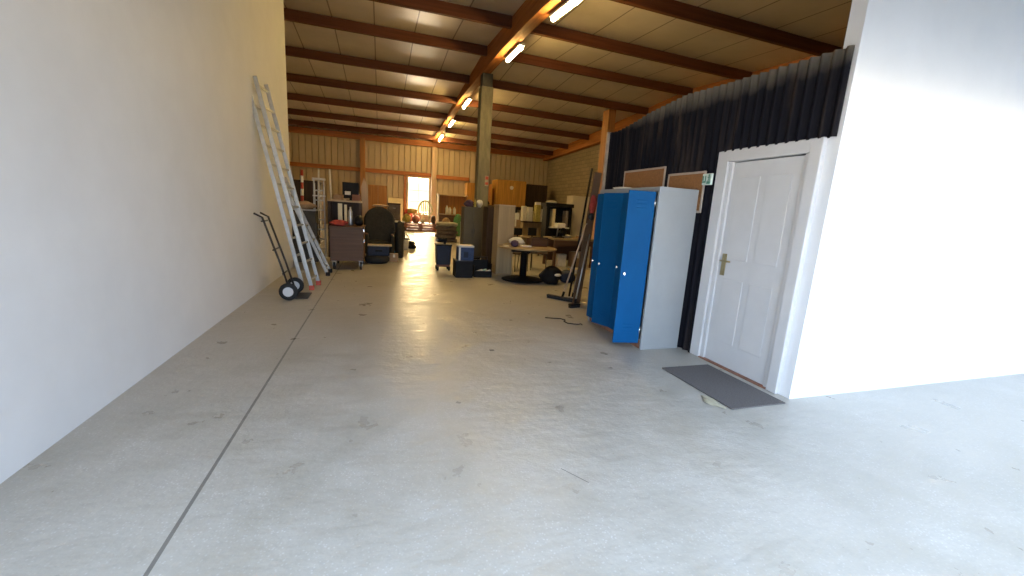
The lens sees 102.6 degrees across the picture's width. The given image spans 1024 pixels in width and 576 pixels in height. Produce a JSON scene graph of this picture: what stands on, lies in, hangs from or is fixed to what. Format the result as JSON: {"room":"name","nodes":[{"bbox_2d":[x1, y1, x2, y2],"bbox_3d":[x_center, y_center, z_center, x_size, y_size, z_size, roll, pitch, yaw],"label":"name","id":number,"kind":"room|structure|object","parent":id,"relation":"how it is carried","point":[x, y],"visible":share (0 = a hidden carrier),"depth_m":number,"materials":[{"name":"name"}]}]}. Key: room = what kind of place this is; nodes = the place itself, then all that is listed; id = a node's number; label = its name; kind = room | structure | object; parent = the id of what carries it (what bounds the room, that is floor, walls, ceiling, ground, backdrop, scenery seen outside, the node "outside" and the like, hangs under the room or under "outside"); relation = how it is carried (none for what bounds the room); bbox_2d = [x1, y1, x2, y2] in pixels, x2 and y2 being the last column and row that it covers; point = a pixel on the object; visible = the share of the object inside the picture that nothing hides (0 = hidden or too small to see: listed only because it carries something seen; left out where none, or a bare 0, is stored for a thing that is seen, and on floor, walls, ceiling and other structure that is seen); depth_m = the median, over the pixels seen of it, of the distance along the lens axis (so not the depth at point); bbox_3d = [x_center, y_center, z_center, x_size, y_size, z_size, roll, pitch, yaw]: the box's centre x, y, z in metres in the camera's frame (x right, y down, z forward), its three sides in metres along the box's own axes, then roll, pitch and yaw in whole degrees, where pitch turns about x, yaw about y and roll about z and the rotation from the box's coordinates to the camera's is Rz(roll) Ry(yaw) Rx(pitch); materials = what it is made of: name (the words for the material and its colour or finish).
{"room":"warehouse","nodes":[
{"label":"warehouse","id":0,"kind":"room"},
{"bbox_2d":[0,0,293,483],"bbox_3d":[-3.201,-2.690,4.005,0.150,6.300,8.750,0,11,-18],"label":"wall","id":1,"kind":"structure","parent":0,"point":[134,171],"depth_m":2.90,"materials":[{"name":"grey paint"}]},
{"bbox_2d":[288,126,547,226],"bbox_3d":[-5.242,-6.504,25.400,15.750,5.600,0.120,0,11,-18],"label":"wall","id":2,"kind":"structure","parent":0,"point":[304,148],"depth_m":24.66,"materials":[{"name":"metal"}]},
{"bbox_2d":[290,162,359,170],"bbox_3d":[-10.776,-6.937,23.385,3.980,0.220,0.125,0,11,-18],"label":"wall rail","id":3,"kind":"object","parent":2,"relation":"attached to","point":[300,164],"visible":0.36,"depth_m":23.36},
{"bbox_2d":[365,168,430,213],"bbox_3d":[-6.880,-5.832,24.919,3.820,2.480,0.220,0,11,-18],"label":"window","id":4,"kind":"structure","parent":2,"relation":"in","point":[407,176],"depth_m":24.88,"materials":[{"name":"paint"}]},
{"bbox_2d":[288,126,543,158],"bbox_3d":[-5.052,-8.712,24.818,15.750,0.310,0.180,0,11,-18],"label":"wall plate","id":5,"kind":"object","parent":2,"relation":"attached to","point":[292,129],"visible":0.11,"depth_m":24.26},
{"bbox_2d":[436,175,468,180],"bbox_3d":[-3.720,-6.878,25.664,2.090,0.220,0.125,0,11,-18],"label":"wall rail","id":6,"kind":"object","parent":2,"relation":"attached to","point":[437,176],"visible":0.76,"depth_m":25.60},
{"bbox_2d":[0,224,1023,575],"bbox_3d":[-1.585,-1.165,13.999,16.350,0.200,26.050,0,11,-18],"label":"floor","id":7,"kind":"structure","parent":0,"point":[408,416],"depth_m":2.45,"materials":[{"name":"concrete"}]},
{"bbox_2d":[253,212,311,299],"bbox_3d":[-3.297,-0.466,5.933,0.646,1.212,0.540,0,11,-18],"label":"truck","id":8,"kind":"object","parent":7,"relation":"on","point":[292,289],"visible":1,"depth_m":5.84,"materials":[{"name":"black metal"}]},
{"bbox_2d":[252,76,320,289],"bbox_3d":[-3.535,-1.537,6.393,0.892,3.112,0.470,0,11,-18],"label":"ladder","id":9,"kind":"object","parent":7,"relation":"on","point":[262,107],"visible":0.94,"depth_m":6.31,"materials":[{"name":"metal"}]},
{"bbox_2d":[300,169,303,200],"bbox_3d":[-5.472,-1.982,10.706,0.068,2.152,0.126,6,11,13],"label":"pole","id":10,"kind":"object","parent":7,"relation":"on","point":[301,171],"visible":0.34,"depth_m":10.58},
{"bbox_2d":[278,176,331,275],"bbox_3d":[-3.900,-1.161,7.800,0.814,1.810,0.450,0,11,-18],"label":"ladder","id":11,"kind":"object","parent":7,"relation":"on","point":[327,272],"visible":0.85,"depth_m":7.83,"materials":[{"name":"metal"}]},
{"bbox_2d":[290,179,322,244],"bbox_3d":[-6.944,-2.375,12.786,1.880,1.970,0.670,0,11,-18],"label":"shelf","id":12,"kind":"object","parent":7,"relation":"on","point":[308,185],"visible":0.21,"depth_m":12.59,"materials":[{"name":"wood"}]},
{"bbox_2d":[295,249,318,261],"bbox_3d":[-4.756,-0.764,9.504,0.518,0.302,0.370,-1,11,-21],"label":"plastic crate","id":13,"kind":"object","parent":7,"relation":"on","point":[307,256],"visible":0.21,"depth_m":9.35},
{"bbox_2d":[292,235,319,249],"bbox_3d":[-4.738,-1.057,9.448,0.518,0.302,0.370,1,11,-14],"label":"plastic crate","id":14,"kind":"object","parent":13,"relation":"on","point":[318,236],"visible":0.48,"depth_m":9.27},
{"bbox_2d":[293,222,318,235],"bbox_3d":[-4.720,-1.350,9.393,0.518,0.302,0.370,-1,11,-21],"label":"plastic crate","id":15,"kind":"object","parent":14,"relation":"on","point":[314,226],"visible":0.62,"depth_m":9.27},
{"bbox_2d":[293,208,318,222],"bbox_3d":[-4.702,-1.644,9.337,0.518,0.302,0.370,1,11,-14],"label":"plastic crate","id":16,"kind":"object","parent":15,"relation":"on","point":[311,215],"visible":0.6,"depth_m":9.21,"materials":[{"name":"plastic"}]},
{"bbox_2d":[299,201,316,208],"bbox_3d":[-4.657,-1.885,9.299,0.436,0.180,0.278,0,11,-18],"label":"bag","id":17,"kind":"object","parent":16,"relation":"on","point":[304,204],"visible":0.8,"depth_m":9.22,"materials":[{"name":"fabric"}]},
{"bbox_2d":[312,177,326,256],"bbox_3d":[-4.857,-1.778,10.373,0.322,1.952,0.380,0,11,-18],"label":"step ladder","id":18,"kind":"object","parent":7,"relation":"on","point":[313,178],"visible":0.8,"depth_m":10.28,"materials":[{"name":"metal"}]},
{"bbox_2d":[327,199,361,256],"bbox_3d":[-4.351,-1.560,10.731,0.800,1.450,0.660,0,11,-18],"label":"rack","id":19,"kind":"object","parent":7,"relation":"on","point":[332,204],"visible":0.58,"depth_m":10.79,"materials":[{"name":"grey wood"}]},
{"bbox_2d":[342,182,358,200],"bbox_3d":[-4.233,-2.532,10.759,0.400,0.460,0.180,0,11,-18],"label":"screen","id":20,"kind":"object","parent":19,"relation":"on","point":[349,189],"visible":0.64,"depth_m":10.72,"materials":[{"name":"black plastic"}]},
{"bbox_2d":[329,224,365,269],"bbox_3d":[-3.626,-0.933,9.108,0.690,0.909,1.090,0,11,-18],"label":"cart","id":21,"kind":"object","parent":7,"relation":"on","point":[347,242],"visible":0.95,"depth_m":8.61,"materials":[{"name":"wood"}]},
{"bbox_2d":[329,220,348,225],"bbox_3d":[-3.671,-1.389,8.713,0.390,0.126,0.432,-6,14,-40],"label":"blanket","id":22,"kind":"object","parent":21,"relation":"on","point":[333,222],"visible":1,"depth_m":8.57,"materials":[{"name":"fabric"}]},
{"bbox_2d":[354,215,362,225],"bbox_3d":[-3.439,-1.520,9.191,0.207,0.234,0.385,0,11,-18],"label":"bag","id":23,"kind":"object","parent":21,"relation":"on","point":[358,220],"visible":1,"depth_m":9.06,"materials":[{"name":"black plastic"}]},
{"bbox_2d":[360,138,364,194],"bbox_3d":[-8.765,-6.169,24.087,0.280,5.000,0.330,0,11,-18],"label":"timber post","id":24,"kind":"object","parent":7,"relation":"on","point":[362,140],"visible":0.49,"depth_m":23.71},
{"bbox_2d":[361,179,368,224],"bbox_3d":[-4.214,-2.090,11.802,0.244,2.118,0.145,0,11,-18],"label":"plank","id":25,"kind":"object","parent":7,"relation":"on","point":[364,189],"visible":0.44,"depth_m":11.71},
{"bbox_2d":[368,185,377,209],"bbox_3d":[-8.299,-4.906,24.479,0.550,2.436,0.169,0,11,-18],"label":"plywood sheet","id":26,"kind":"object","parent":7,"relation":"on","point":[372,189],"visible":0.49,"depth_m":24.39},
{"bbox_2d":[365,255,388,263],"bbox_3d":[-3.284,-0.711,9.988,0.570,0.190,0.570,0,11,-18],"label":"tyre","id":27,"kind":"object","parent":7,"relation":"on","point":[369,259],"visible":0.82,"depth_m":9.77,"materials":[{"name":"black rubber"}]},
{"bbox_2d":[367,246,388,255],"bbox_3d":[-3.244,-0.913,9.964,0.500,0.220,0.410,0,11,-18],"label":"tool case","id":28,"kind":"object","parent":27,"relation":"on","point":[371,250],"visible":0.91,"depth_m":9.79,"materials":[{"name":"blue plastic"}]},
{"bbox_2d":[364,207,394,254],"bbox_3d":[-3.518,-1.476,10.883,0.800,1.330,0.830,0,11,-18],"label":"armchair","id":29,"kind":"object","parent":7,"relation":"on","point":[379,222],"visible":0.81,"depth_m":11.02,"materials":[{"name":"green fabric"}]},
{"bbox_2d":[378,185,386,208],"bbox_3d":[-7.780,-4.906,24.645,0.500,2.436,0.169,0,11,-18],"label":"plywood sheet","id":30,"kind":"object","parent":7,"relation":"on","point":[382,190],"visible":0.44,"depth_m":24.55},
{"bbox_2d":[387,203,400,220],"bbox_3d":[-4.988,-2.846,17.323,0.520,1.450,0.545,0,11,-18],"label":"filing cabinet","id":31,"kind":"object","parent":7,"relation":"on","point":[394,208],"visible":0.51,"depth_m":17.03,"materials":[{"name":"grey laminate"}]},
{"bbox_2d":[388,198,402,220],"bbox_3d":[-7.089,-4.575,24.960,0.870,1.757,0.152,0,11,-18],"label":"board","id":32,"kind":"object","parent":7,"relation":"on","point":[390,200],"visible":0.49,"depth_m":24.94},
{"bbox_2d":[394,221,403,257],"bbox_3d":[-3.047,-1.315,11.105,0.261,0.990,0.436,0,11,-18],"label":"sack","id":33,"kind":"object","parent":7,"relation":"on","point":[399,232],"visible":0.86,"depth_m":10.97,"materials":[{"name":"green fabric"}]},
{"bbox_2d":[405,228,435,231],"bbox_3d":[-5.264,-3.351,23.412,1.840,0.150,1.230,0,11,-18],"label":"pallet","id":34,"kind":"object","parent":7,"relation":"on","point":[406,229],"visible":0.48,"depth_m":23.01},
{"bbox_2d":[404,225,434,228],"bbox_3d":[-5.217,-3.500,23.396,1.840,0.150,1.230,0,11,-18],"label":"pallet","id":35,"kind":"object","parent":34,"relation":"on","point":[405,226],"visible":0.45,"depth_m":22.95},
{"bbox_2d":[404,222,435,225],"bbox_3d":[-5.246,-3.650,23.356,1.840,0.150,1.230,0,11,-18],"label":"pallet","id":36,"kind":"object","parent":35,"relation":"on","point":[418,223],"visible":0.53,"depth_m":22.95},
{"bbox_2d":[417,200,432,222],"bbox_3d":[-4.888,-4.337,23.226,0.884,1.294,0.500,0,11,-18],"label":"chair","id":37,"kind":"object","parent":36,"relation":"on","point":[423,201],"visible":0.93,"depth_m":23.32,"materials":[{"name":"white wood"}]},
{"bbox_2d":[430,147,436,224],"bbox_3d":[-4.864,-6.125,25.349,0.280,4.920,0.330,0,11,-18],"label":"timber post","id":38,"kind":"object","parent":7,"relation":"on","point":[434,149],"visible":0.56,"depth_m":25.09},
{"bbox_2d":[435,243,451,270],"bbox_3d":[-1.594,-0.717,9.469,0.360,0.599,0.340,0,11,-18],"label":"caddy","id":39,"kind":"object","parent":7,"relation":"on","point":[442,251],"visible":1,"depth_m":9.32,"materials":[{"name":"plastic"}]},
{"bbox_2d":[436,238,456,241],"bbox_3d":[-2.753,-2.038,17.268,0.863,0.158,0.772,0,11,-18],"label":"folded blanket","id":40,"kind":"object","parent":7,"relation":"on","point":[448,239],"visible":0.5,"depth_m":16.98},
{"bbox_2d":[435,233,455,237],"bbox_3d":[-2.785,-2.197,17.221,0.875,0.158,0.755,0,11,-18],"label":"folded blanket","id":41,"kind":"object","parent":40,"relation":"on","point":[437,235],"visible":0.8,"depth_m":16.89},
{"bbox_2d":[436,230,457,234],"bbox_3d":[-2.737,-2.360,17.219,0.875,0.158,0.756,0,11,-18],"label":"folded blanket","id":42,"kind":"object","parent":41,"relation":"on","point":[437,231],"visible":0.84,"depth_m":16.88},
{"bbox_2d":[435,226,456,230],"bbox_3d":[-2.767,-2.516,17.157,0.860,0.158,0.756,0,11,-18],"label":"folded blanket","id":43,"kind":"object","parent":42,"relation":"on","point":[452,228],"visible":0.84,"depth_m":16.84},
{"bbox_2d":[436,222,457,226],"bbox_3d":[-2.708,-2.676,17.140,0.874,0.158,0.758,0,11,-18],"label":"folded blanket","id":44,"kind":"object","parent":43,"relation":"on","point":[453,224],"visible":1,"depth_m":16.81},
{"bbox_2d":[436,194,467,232],"bbox_3d":[-3.239,-3.946,22.016,1.560,2.080,0.640,0,11,-18],"label":"tall cabinet","id":45,"kind":"object","parent":7,"relation":"on","point":[452,201],"visible":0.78,"depth_m":22.05,"materials":[{"name":"orange wood"}]},
{"bbox_2d":[453,214,460,235],"bbox_3d":[-2.736,-3.200,20.815,0.506,1.125,0.537,-7,15,-44],"label":"sack","id":46,"kind":"object","parent":7,"relation":"on","point":[457,219],"visible":0.54,"depth_m":20.63,"materials":[{"name":"fabric"}]},
{"bbox_2d":[453,258,472,277],"bbox_3d":[-1.055,-0.430,8.771,0.370,0.362,0.390,0,11,-18],"label":"box","id":47,"kind":"object","parent":7,"relation":"on","point":[461,268],"visible":0.8,"depth_m":8.60,"materials":[{"name":"plastic"}]},
{"bbox_2d":[456,244,473,260],"bbox_3d":[-1.001,-0.759,8.719,0.330,0.310,0.310,0,11,-18],"label":"box","id":48,"kind":"object","parent":47,"relation":"on","point":[463,251],"visible":1,"depth_m":8.59,"materials":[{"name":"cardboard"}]},
{"bbox_2d":[460,206,482,259],"bbox_3d":[-1.176,-1.586,11.831,0.540,1.480,0.480,0,11,-18],"label":"cabinet","id":49,"kind":"object","parent":7,"relation":"on","point":[471,217],"visible":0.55,"depth_m":11.60,"materials":[{"name":"grey metal"}]},
{"bbox_2d":[472,256,491,277],"bbox_3d":[-0.666,-0.460,8.933,0.388,0.416,0.362,0,11,-18],"label":"crate","id":50,"kind":"object","parent":7,"relation":"on","point":[477,264],"visible":0.77,"depth_m":9.02,"materials":[{"name":"black plastic"}]},
{"bbox_2d":[474,73,492,248],"bbox_3d":[-0.950,-3.901,13.230,0.380,5.530,0.380,0,11,-18],"label":"pillar","id":51,"kind":"structure","parent":7,"relation":"on","point":[485,103],"depth_m":12.91,"materials":[{"name":"concrete"}]},
{"bbox_2d":[481,206,493,262],"bbox_3d":[-0.538,-1.353,10.728,0.380,1.510,0.514,0,11,-18],"label":"cabinet","id":52,"kind":"object","parent":7,"relation":"on","point":[488,212],"visible":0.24,"depth_m":10.50,"materials":[{"name":"brown wood"}]},
{"bbox_2d":[472,204,533,212],"bbox_3d":[-0.396,-4.240,25.588,5.500,1.680,1.820,0,11,-18],"label":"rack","id":53,"kind":"object","parent":7,"relation":"on","point":[516,208],"visible":0.06,"depth_m":24.73,"materials":[{"name":"metal"}]},
{"bbox_2d":[464,182,474,203],"bbox_3d":[-2.471,-5.667,24.634,0.646,1.220,0.900,0,11,-18],"label":"crate","id":54,"kind":"object","parent":53,"relation":"on","point":[469,187],"visible":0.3,"depth_m":24.20,"materials":[{"name":"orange wood"}]},
{"bbox_2d":[492,179,525,206],"bbox_3d":[-0.231,-5.772,25.116,1.806,1.520,1.304,0,11,-18],"label":"crate","id":55,"kind":"object","parent":53,"relation":"on","point":[504,192],"visible":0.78,"depth_m":24.55,"materials":[{"name":"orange wood"}]},
{"bbox_2d":[525,184,547,208],"bbox_3d":[1.398,-5.789,26.012,1.336,1.420,1.000,0,11,-18],"label":"crate","id":56,"kind":"object","parent":53,"relation":"on","point":[534,193],"visible":0.61,"depth_m":25.53,"materials":[{"name":"brown wood"}]},
{"bbox_2d":[491,204,515,273],"bbox_3d":[-0.211,-1.119,9.449,0.390,1.565,0.450,0,11,-18],"label":"cabinet","id":57,"kind":"object","parent":7,"relation":"on","point":[504,215],"visible":0.96,"depth_m":9.26,"materials":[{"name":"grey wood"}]},
{"bbox_2d":[498,244,556,283],"bbox_3d":[0.305,-0.527,8.791,1.260,0.712,1.260,0,11,-18],"label":"round table","id":58,"kind":"object","parent":7,"relation":"on","point":[521,278],"visible":0.84,"depth_m":8.64,"materials":[{"name":"brown wood"}]},
{"bbox_2d":[526,238,547,246],"bbox_3d":[0.548,-0.997,8.985,0.386,0.173,0.280,-1,11,-21],"label":"box","id":59,"kind":"object","parent":58,"relation":"on","point":[534,242],"visible":0.84,"depth_m":8.87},
{"bbox_2d":[520,221,541,243],"bbox_3d":[0.816,-2.251,17.140,1.000,1.060,0.440,0,11,-18],"label":"bookcase","id":60,"kind":"object","parent":7,"relation":"on","point":[524,225],"visible":0.33,"depth_m":17.23,"materials":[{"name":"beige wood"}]},
{"bbox_2d":[526,207,532,220],"bbox_3d":[0.719,-3.047,16.922,0.170,0.570,0.280,0,11,-18],"label":"panel","id":61,"kind":"object","parent":60,"relation":"on","point":[529,212],"visible":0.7,"depth_m":16.80,"materials":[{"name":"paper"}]},
{"bbox_2d":[533,205,540,221],"bbox_3d":[1.037,-3.101,17.012,0.200,0.680,0.280,0,11,-18],"label":"panel","id":62,"kind":"object","parent":60,"relation":"on","point":[537,208],"visible":0.89,"depth_m":16.90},
{"bbox_2d":[530,237,547,269],"bbox_3d":[0.695,-0.872,10.454,0.420,0.821,0.451,4,11,5],"label":"chair","id":63,"kind":"object","parent":7,"relation":"on","point":[543,253],"visible":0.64,"depth_m":10.31,"materials":[{"name":"brown wood"}]},
{"bbox_2d":[539,265,561,283],"bbox_3d":[0.827,-0.280,8.556,0.470,0.378,0.457,0,11,-18],"label":"bag","id":64,"kind":"object","parent":7,"relation":"on","point":[551,274],"visible":1,"depth_m":8.42,"materials":[{"name":"fabric"}]},
{"bbox_2d":[540,203,573,254],"bbox_3d":[1.519,-2.019,14.202,1.020,1.780,0.440,0,11,-18],"label":"frame","id":65,"kind":"object","parent":7,"relation":"on","point":[546,230],"visible":0.57,"depth_m":14.10,"materials":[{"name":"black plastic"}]},
{"bbox_2d":[549,209,555,226],"bbox_3d":[1.386,-2.409,14.062,0.100,0.600,0.250,0,11,-18],"label":"panel","id":66,"kind":"object","parent":65,"relation":"on","point":[552,211],"visible":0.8,"depth_m":13.98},
{"bbox_2d":[555,253,566,266],"bbox_3d":[1.366,-0.789,11.518,0.250,0.343,0.202,0,11,-18],"label":"carton","id":67,"kind":"object","parent":7,"relation":"on","point":[560,258],"visible":0.84,"depth_m":11.43,"materials":[{"name":"cardboard"}]},
{"bbox_2d":[546,223,586,302],"bbox_3d":[0.909,-0.435,6.853,0.623,1.323,0.070,11,13,33],"label":"push broom","id":68,"kind":"object","parent":7,"relation":"on","point":[562,298],"visible":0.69,"depth_m":6.88,"materials":[{"name":"black plastic"}]},
{"bbox_2d":[559,270,574,282],"bbox_3d":[1.200,-0.257,8.849,0.358,0.270,0.372,7,11,18],"label":"bag","id":69,"kind":"object","parent":7,"relation":"on","point":[565,273],"visible":0.68,"depth_m":8.72,"materials":[{"name":"blue fabric"}]},
{"bbox_2d":[542,236,593,267],"bbox_3d":[1.579,-1.018,11.593,1.240,0.790,0.800,0,11,-18],"label":"work table","id":70,"kind":"object","parent":7,"relation":"on","point":[563,245],"visible":0.5,"depth_m":11.42,"materials":[{"name":"brown wood"}]},
{"bbox_2d":[552,223,567,237],"bbox_3d":[1.343,-1.580,11.271,0.412,0.403,0.260,0,11,-18],"label":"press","id":71,"kind":"object","parent":70,"relation":"on","point":[563,231],"visible":0.98,"depth_m":11.22,"materials":[{"name":"metal"}]},
{"bbox_2d":[568,251,580,266],"bbox_3d":[1.798,-0.818,11.597,0.320,0.423,0.302,0,11,-18],"label":"carton","id":72,"kind":"object","parent":7,"relation":"on","point":[571,255],"visible":0.64,"depth_m":11.48,"materials":[{"name":"cardboard"}]},
{"bbox_2d":[567,196,588,236],"bbox_3d":[2.331,-2.278,14.976,0.640,2.100,0.540,0,11,-18],"label":"tall cabinet","id":73,"kind":"object","parent":7,"relation":"on","point":[578,201],"visible":0.39,"depth_m":14.66,"materials":[{"name":"laminate"}]},
{"bbox_2d":[568,234,590,307],"bbox_3d":[1.103,-0.269,6.491,0.117,1.154,0.456,13,14,41],"label":"brush","id":74,"kind":"object","parent":7,"relation":"on","point":[570,305],"visible":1,"depth_m":6.52,"materials":[{"name":"metal"}]},
{"bbox_2d":[568,168,592,296],"bbox_3d":[1.134,-0.867,6.849,0.230,2.203,0.034,3,11,-3],"label":"pole","id":75,"kind":"object","parent":7,"relation":"on","point":[591,171],"visible":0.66,"depth_m":6.80,"materials":[{"name":"plastic"}]},
{"bbox_2d":[572,172,601,302],"bbox_3d":[1.208,-0.781,6.634,0.309,2.131,0.040,0,11,-18],"label":"leaning board","id":76,"kind":"object","parent":7,"relation":"on","point":[596,181],"visible":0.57,"depth_m":6.62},
{"bbox_2d":[588,195,596,220],"bbox_3d":[1.278,-1.273,6.506,0.122,0.400,0.058,0,11,-18],"label":"glove","id":77,"kind":"object","parent":76,"relation":"hanging from","point":[593,202],"visible":1,"depth_m":6.49,"materials":[{"name":"fabric"}]},
{"bbox_2d":[591,109,615,239],"bbox_3d":[3.920,-4.581,17.704,0.330,5.800,0.500,0,11,-18],"label":"timber post","id":78,"kind":"object","parent":7,"relation":"on","point":[609,116],"visible":0.4,"depth_m":17.33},
{"bbox_2d":[586,186,698,349],"bbox_3d":[1.396,-0.304,5.054,0.814,1.793,1.256,0,11,-18],"label":"cabinet","id":79,"kind":"object","parent":7,"relation":"on","point":[642,242],"visible":1,"depth_m":4.54,"materials":[{"name":"blue metal"}]},
{"bbox_2d":[701,395,726,408],"bbox_3d":[1.642,0.935,3.369,0.117,0.014,0.258,0,11,-18],"label":"paper scrap","id":80,"kind":"object","parent":7,"relation":"on","point":[709,400],"visible":1,"depth_m":3.36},
{"bbox_2d":[662,364,784,409],"bbox_3d":[1.890,0.880,3.755,0.570,0.011,0.875,0,11,-18],"label":"door mat","id":81,"kind":"object","parent":7,"relation":"on","point":[726,389],"visible":1,"depth_m":3.67,"materials":[{"name":"grey carpet"}]},
{"bbox_2d":[283,0,851,154],"bbox_3d":[-1.202,-6.816,12.834,16.550,1.117,26.450,0,11,-18],"label":"ceiling","id":82,"kind":"structure","parent":0,"point":[826,21],"depth_m":12.04,"materials":[{"name":"wood"}]},
{"bbox_2d":[288,119,434,140],"bbox_3d":[-8.258,-8.581,22.220,8.055,0.260,0.100,0,11,-18],"label":"beam","id":83,"kind":"structure","parent":82,"relation":"attached to","point":[290,121],"depth_m":22.17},
{"bbox_2d":[288,108,439,131],"bbox_3d":[-7.590,-8.285,20.140,8.055,0.260,0.100,0,11,-18],"label":"beam","id":84,"kind":"structure","parent":82,"relation":"attached to","point":[291,111],"depth_m":20.17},
{"bbox_2d":[287,92,447,119],"bbox_3d":[-6.831,-7.949,17.777,8.055,0.260,0.100,0,11,-18],"label":"beam","id":85,"kind":"structure","parent":82,"relation":"attached to","point":[290,96],"depth_m":17.87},
{"bbox_2d":[286,73,456,104],"bbox_3d":[-6.087,-7.620,15.461,8.055,0.260,0.100,0,11,-18],"label":"beam","id":86,"kind":"structure","parent":82,"relation":"attached to","point":[290,77],"depth_m":15.62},
{"bbox_2d":[285,45,469,83],"bbox_3d":[-5.327,-7.284,13.098,8.055,0.260,0.100,0,11,-18],"label":"beam","id":87,"kind":"structure","parent":82,"relation":"attached to","point":[289,50],"depth_m":13.33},
{"bbox_2d":[284,8,486,56],"bbox_3d":[-4.570,-6.918,10.740,8.055,0.260,0.100,0,11,-18],"label":"beam","id":88,"kind":"structure","parent":82,"relation":"attached to","point":[291,15],"depth_m":11.04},
{"bbox_2d":[369,0,511,28],"bbox_3d":[-3.844,-6.290,8.481,8.055,0.260,0.100,0,11,-18],"label":"beam","id":89,"kind":"structure","parent":82,"relation":"attached to","point":[438,7],"depth_m":9.27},
{"bbox_2d":[440,137,552,155],"bbox_3d":[-0.796,-8.509,24.632,7.050,0.380,0.100,0,11,-18],"label":"beam","id":90,"kind":"structure","parent":82,"relation":"attached to","point":[444,139],"depth_m":24.66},
{"bbox_2d":[432,0,566,142],"bbox_3d":[-0.914,-6.466,13.000,0.280,1.566,25.650,0,11,-18],"label":"beam","id":91,"kind":"structure","parent":82,"relation":"attached to","point":[531,13],"depth_m":10.37,"materials":[{"name":"wood"}]},
{"bbox_2d":[505,43,524,62],"bbox_3d":[0.062,-6.012,10.517,0.150,0.176,1.252,0,11,-18],"label":"lamp","id":92,"kind":"object","parent":91,"relation":"attached to","point":[519,47],"visible":1,"depth_m":10.35,"materials":[{"name":"white paint"}]},
{"bbox_2d":[549,0,581,21],"bbox_3d":[0.994,-5.186,7.615,0.150,0.260,1.254,0,11,-18],"label":"lamp","id":93,"kind":"object","parent":91,"relation":"attached to","point":[566,6],"visible":1,"depth_m":7.61,"materials":[{"name":"white paint"}]},
{"bbox_2d":[445,127,567,148],"bbox_3d":[-0.128,-8.213,22.552,7.050,0.380,0.100,0,11,-18],"label":"beam","id":94,"kind":"structure","parent":82,"relation":"attached to","point":[447,130],"depth_m":22.55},
{"bbox_2d":[453,115,588,139],"bbox_3d":[0.631,-7.877,20.189,7.050,0.380,0.100,0,11,-18],"label":"beam","id":95,"kind":"structure","parent":82,"relation":"attached to","point":[459,118],"depth_m":20.18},
{"bbox_2d":[467,100,601,126],"bbox_3d":[1.376,-7.548,17.873,7.050,0.380,0.100,0,11,-18],"label":"beam","id":96,"kind":"structure","parent":82,"relation":"attached to","point":[473,103],"depth_m":17.79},
{"bbox_2d":[492,80,648,114],"bbox_3d":[2.135,-7.212,15.510,7.050,0.380,0.100,0,11,-18],"label":"beam","id":97,"kind":"structure","parent":82,"relation":"attached to","point":[501,85],"depth_m":15.45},
{"bbox_2d":[504,52,692,95],"bbox_3d":[2.892,-6.846,13.152,7.050,0.380,0.100,0,11,-18],"label":"beam","id":98,"kind":"structure","parent":82,"relation":"attached to","point":[522,58],"depth_m":13.08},
{"bbox_2d":[530,23,752,79],"bbox_3d":[3.618,-6.219,10.893,7.050,0.380,0.100,0,11,-18],"label":"beam","id":99,"kind":"structure","parent":82,"relation":"attached to","point":[545,30],"depth_m":10.73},
{"bbox_2d":[543,47,842,160],"bbox_3d":[5.830,-6.656,16.037,0.300,1.263,23.950,0,11,-18],"label":"beam","id":100,"kind":"structure","parent":82,"relation":"attached to","point":[594,138],"depth_m":18.17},
{"bbox_2d":[610,0,841,55],"bbox_3d":[4.358,-5.579,8.587,7.050,0.380,0.100,0,11,-18],"label":"beam","id":101,"kind":"structure","parent":82,"relation":"attached to","point":[672,8],"depth_m":8.64,"materials":[{"name":"wood"}]},
{"bbox_2d":[546,144,599,203],"bbox_3d":[5.989,-4.483,16.515,0.200,6.300,24.200,0,11,-18],"label":"wall","id":102,"kind":"structure","parent":0,"point":[567,175],"depth_m":23.99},
{"bbox_2d":[778,0,1023,398],"bbox_3d":[6.032,-2.089,4.135,7.290,6.200,0.120,0,11,-18],"label":"wall","id":103,"kind":"structure","parent":0,"point":[913,271],"depth_m":3.54,"materials":[{"name":"white paint"}]},
{"bbox_3d":[2.008,-0.660,4.962,0.120,2.600,3.280,0,11,-18],"label":"wall","id":104,"kind":"structure","parent":0,"visible":0},
{"bbox_2d":[601,132,610,189],"bbox_3d":[1.404,-1.046,6.508,0.065,2.710,0.040,0,11,-18],"label":"trim","id":105,"kind":"structure","parent":104,"relation":"attached to","point":[608,133],"depth_m":6.32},
{"bbox_2d":[605,82,729,352],"bbox_3d":[1.761,-0.899,5.416,0.044,2.870,2.270,0,11,-18],"label":"cladding","id":106,"kind":"object","parent":104,"relation":"attached to","point":[684,135],"visible":0.44,"depth_m":4.69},
{"bbox_2d":[623,166,666,187],"bbox_3d":[1.723,-1.275,5.449,0.035,0.596,0.900,0,11,-18],"label":"cork board","id":107,"kind":"object","parent":106,"relation":"attached to","point":[649,177],"visible":0.47,"depth_m":5.36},
{"bbox_2d":[667,171,706,212],"bbox_3d":[1.969,-1.089,4.683,0.035,0.446,0.610,0,11,-18],"label":"cork board","id":108,"kind":"object","parent":106,"relation":"attached to","point":[688,180],"visible":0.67,"depth_m":4.57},
{"bbox_2d":[702,173,713,184],"bbox_3d":[2.060,-1.145,4.321,0.031,0.115,0.122,0,11,-18],"label":"wall sign","id":109,"kind":"object","parent":106,"relation":"attached to","point":[707,179],"visible":1,"depth_m":4.30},
{"bbox_2d":[690,137,827,393],"bbox_3d":[2.278,-0.234,3.936,0.154,2.178,1.075,0,11,-18],"label":"door","id":110,"kind":"structure","parent":104,"relation":"in","point":[762,210],"depth_m":3.84,"materials":[{"name":"white paint"}]},
{"bbox_2d":[720,45,854,151],"bbox_3d":[2.339,-1.609,3.622,0.043,0.679,1.150,0,11,-18],"label":"cladding","id":111,"kind":"object","parent":104,"relation":"attached to","point":[804,99],"visible":0.95,"depth_m":3.50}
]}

